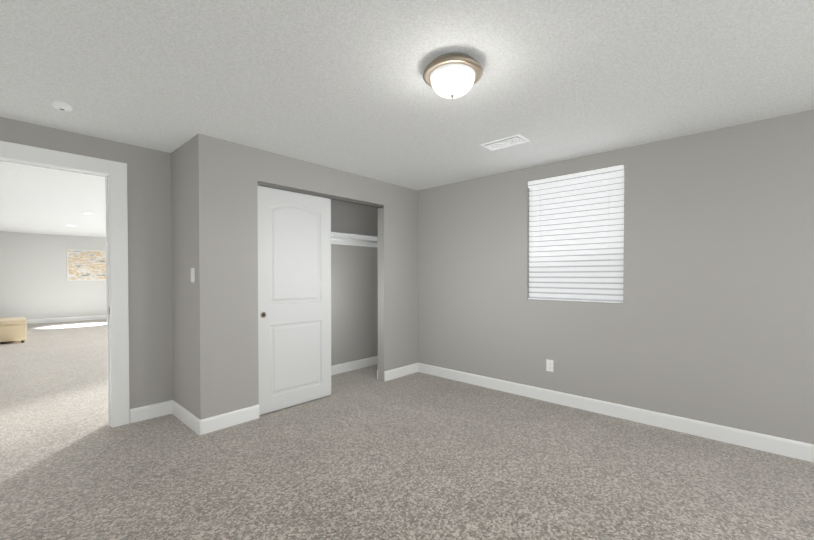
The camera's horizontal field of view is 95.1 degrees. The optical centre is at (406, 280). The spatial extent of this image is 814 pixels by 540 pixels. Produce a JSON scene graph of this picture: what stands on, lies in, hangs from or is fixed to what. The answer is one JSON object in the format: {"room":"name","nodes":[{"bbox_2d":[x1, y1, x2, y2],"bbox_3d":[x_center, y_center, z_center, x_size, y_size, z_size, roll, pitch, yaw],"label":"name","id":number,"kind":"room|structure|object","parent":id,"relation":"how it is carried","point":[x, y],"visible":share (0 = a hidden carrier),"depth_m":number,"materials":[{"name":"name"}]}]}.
{"room":"empty bedroom","nodes":[
{"label":"empty bedroom","id":0,"kind":"room"},
{"bbox_2d":[0,231,106,319],"bbox_3d":[-8.440,-0.080,11.161,0.150,2.350,5.650,1,1,42],"label":"wall","id":1,"kind":"structure","parent":0,"point":[35,283],"depth_m":9.82,"materials":[{"name":"grey paint"}]},
{"bbox_2d":[26,315,106,323],"bbox_3d":[-8.392,1.037,11.106,0.015,0.117,5.310,1,1,42],"label":"baseboard","id":2,"kind":"structure","parent":1,"relation":"attached to","point":[66,319],"depth_m":10.13,"materials":[{"name":"white wood"}]},
{"bbox_2d":[67,249,105,280],"bbox_3d":[-8.846,-0.442,10.573,0.036,0.850,1.200,1,1,42],"label":"painting","id":3,"kind":"object","parent":1,"relation":"attached to","point":[86,264],"visible":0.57,"depth_m":10.41,"materials":[{"name":"paper"}]},
{"bbox_2d":[171,138,195,415],"bbox_3d":[-1.877,0.026,3.216,0.580,2.350,0.110,1,1,42],"label":"wall","id":4,"kind":"structure","parent":0,"point":[182,229],"depth_m":3.16,"materials":[{"name":"grey paint"}]},
{"bbox_2d":[170,400,205,435],"bbox_3d":[-1.872,1.143,3.142,0.705,0.117,0.015,1,1,42],"label":"baseboard","id":5,"kind":"structure","parent":4,"relation":"attached to","point":[193,422],"depth_m":3.06,"materials":[{"name":"white wood"}]},
{"bbox_2d":[191,268,194,281],"bbox_3d":[-1.725,-0.046,2.995,0.070,0.115,0.009,1,1,42],"label":"light switch","id":6,"kind":"object","parent":4,"relation":"attached to","point":[192,274],"visible":1,"depth_m":2.98,"materials":[{"name":"white plastic"}]},
{"bbox_2d":[0,117,377,408],"bbox_3d":[-1.241,0.010,4.382,0.055,2.350,5.950,1,1,42],"label":"wall","id":7,"kind":"structure","parent":0,"point":[354,303],"depth_m":3.29,"materials":[{"name":"grey paint"}]},
{"bbox_2d":[130,401,169,422],"bbox_3d":[-2.244,1.142,3.248,0.015,0.117,0.280,1,1,42],"label":"baseboard","id":8,"kind":"structure","parent":7,"relation":"attached to","point":[142,413],"depth_m":3.24,"materials":[{"name":"white wood"}]},
{"bbox_2d":[331,232,377,246],"bbox_3d":[-1.098,-0.448,4.265,0.304,0.239,2.498,1,1,42],"label":"shelf","id":9,"kind":"object","parent":7,"relation":"attached to","point":[352,239],"visible":0.08,"depth_m":4.74,"materials":[{"name":"white wood"}]},
{"bbox_2d":[331,356,377,374],"bbox_3d":[-1.206,1.127,4.385,0.015,0.117,2.500,1,1,42],"label":"baseboard","id":10,"kind":"structure","parent":7,"relation":"attached to","point":[357,364],"depth_m":4.92,"materials":[{"name":"white wood"}]},
{"bbox_2d":[193,133,417,419],"bbox_3d":[-0.779,0.017,3.906,0.110,2.350,2.610,1,1,42],"label":"wall","id":11,"kind":"structure","parent":0,"point":[228,175],"depth_m":3.17,"materials":[{"name":"grey paint"}]},
{"bbox_2d":[205,404,258,433],"bbox_3d":[-1.448,1.144,3.096,0.015,0.117,0.450,1,1,42],"label":"baseboard","id":12,"kind":"structure","parent":11,"relation":"attached to","point":[236,417],"depth_m":3.08,"materials":[{"name":"white wood"}]},
{"bbox_2d":[257,185,330,414],"bbox_3d":[-1.061,0.172,3.570,0.037,2.025,0.785,1,1,42],"label":"closet door","id":13,"kind":"structure","parent":11,"relation":"in","point":[294,298],"depth_m":3.53,"materials":[{"name":"white wood"}]},
{"bbox_2d":[257,181,382,207],"bbox_3d":[-0.826,-0.865,3.842,0.090,0.033,1.528,1,1,42],"label":"track rail","id":14,"kind":"object","parent":11,"relation":"attached to","point":[275,186],"visible":0.79,"depth_m":3.71,"materials":[{"name":"silver metal"}]},
{"bbox_2d":[384,363,417,380],"bbox_3d":[-0.072,1.124,4.602,0.015,0.117,0.570,1,1,42],"label":"baseboard","id":15,"kind":"structure","parent":11,"relation":"attached to","point":[391,374],"depth_m":4.58,"materials":[{"name":"white wood"}]},
{"bbox_2d":[0,319,813,539],"bbox_3d":[-2.967,1.214,5.975,15.250,0.100,5.950,1,1,42],"label":"floor","id":16,"kind":"structure","parent":0,"point":[364,453],"depth_m":2.38,"materials":[{"name":"carpet"}]},
{"bbox_2d":[0,317,26,342],"bbox_3d":[-7.527,0.935,7.022,0.708,0.430,0.478,1,1,42],"label":"ottoman","id":17,"kind":"object","parent":16,"relation":"on","point":[13,329],"visible":1,"depth_m":6.85,"materials":[{"name":"fabric"}]},
{"bbox_2d":[0,0,813,237],"bbox_3d":[-2.967,-1.246,5.942,15.250,0.120,5.950,1,1,42],"label":"ceiling","id":18,"kind":"structure","parent":0,"point":[341,85],"depth_m":2.10,"materials":[{"name":"paint"}]},
{"bbox_2d":[50,101,72,110],"bbox_3d":[-2.224,-1.122,2.400,0.108,0.033,0.108,1,1,42],"label":"smoke detector","id":19,"kind":"object","parent":18,"relation":"attached to","point":[61,105],"visible":1,"depth_m":2.38,"materials":[{"name":"white plastic"}]},
{"bbox_2d":[423,53,482,98],"bbox_3d":[0.240,-1.047,1.967,0.314,0.172,0.314,1,1,42],"label":"ceiling light fixture","id":20,"kind":"object","parent":18,"relation":"attached to","point":[452,75],"visible":1,"depth_m":1.89,"materials":[{"name":"white glass"}]},
{"bbox_2d":[480,134,529,150],"bbox_3d":[0.811,-1.141,3.088,0.350,0.013,0.200,1,1,42],"label":"ceiling vent","id":21,"kind":"object","parent":18,"relation":"in","point":[513,140],"visible":1,"depth_m":3.06,"materials":[{"name":"white plastic"}]},
{"bbox_2d":[418,110,813,443],"bbox_3d":[1.628,0.021,3.583,5.260,2.350,0.160,1,1,42],"label":"wall","id":22,"kind":"structure","parent":0,"point":[710,319],"depth_m":3.02,"materials":[{"name":"grey paint"}]},
{"bbox_2d":[546,359,552,371],"bbox_3d":[1.411,0.837,3.678,0.070,0.115,0.008,1,1,42],"label":"wall outlet","id":23,"kind":"object","parent":22,"relation":"attached to","point":[549,365],"visible":1,"depth_m":3.68,"materials":[{"name":"white plastic"}]},
{"bbox_2d":[528,165,623,302],"bbox_3d":[1.579,-0.412,3.553,0.872,1.209,0.077,1,1,42],"label":"window blind","id":24,"kind":"object","parent":22,"relation":"attached to","point":[576,238],"visible":0.9,"depth_m":3.52,"materials":[{"name":"white plastic"}]},
{"bbox_2d":[418,363,813,462],"bbox_3d":[1.768,1.141,3.350,4.420,0.117,0.015,1,1,42],"label":"baseboard","id":25,"kind":"structure","parent":22,"relation":"attached to","point":[739,437],"depth_m":3.12,"materials":[{"name":"white wood"}]},
{"bbox_3d":[-1.282,0.010,4.419,0.055,2.350,5.950,1,1,42],"label":"wall","id":26,"kind":"structure","parent":0,"visible":0},
{"bbox_2d":[0,141,129,426],"bbox_3d":[-2.726,0.115,2.799,0.146,2.182,1.002,1,1,42],"label":"door frame","id":27,"kind":"structure","parent":26,"relation":"attached to","point":[116,171],"depth_m":3.06,"materials":[{"name":"white wood"}]}
]}

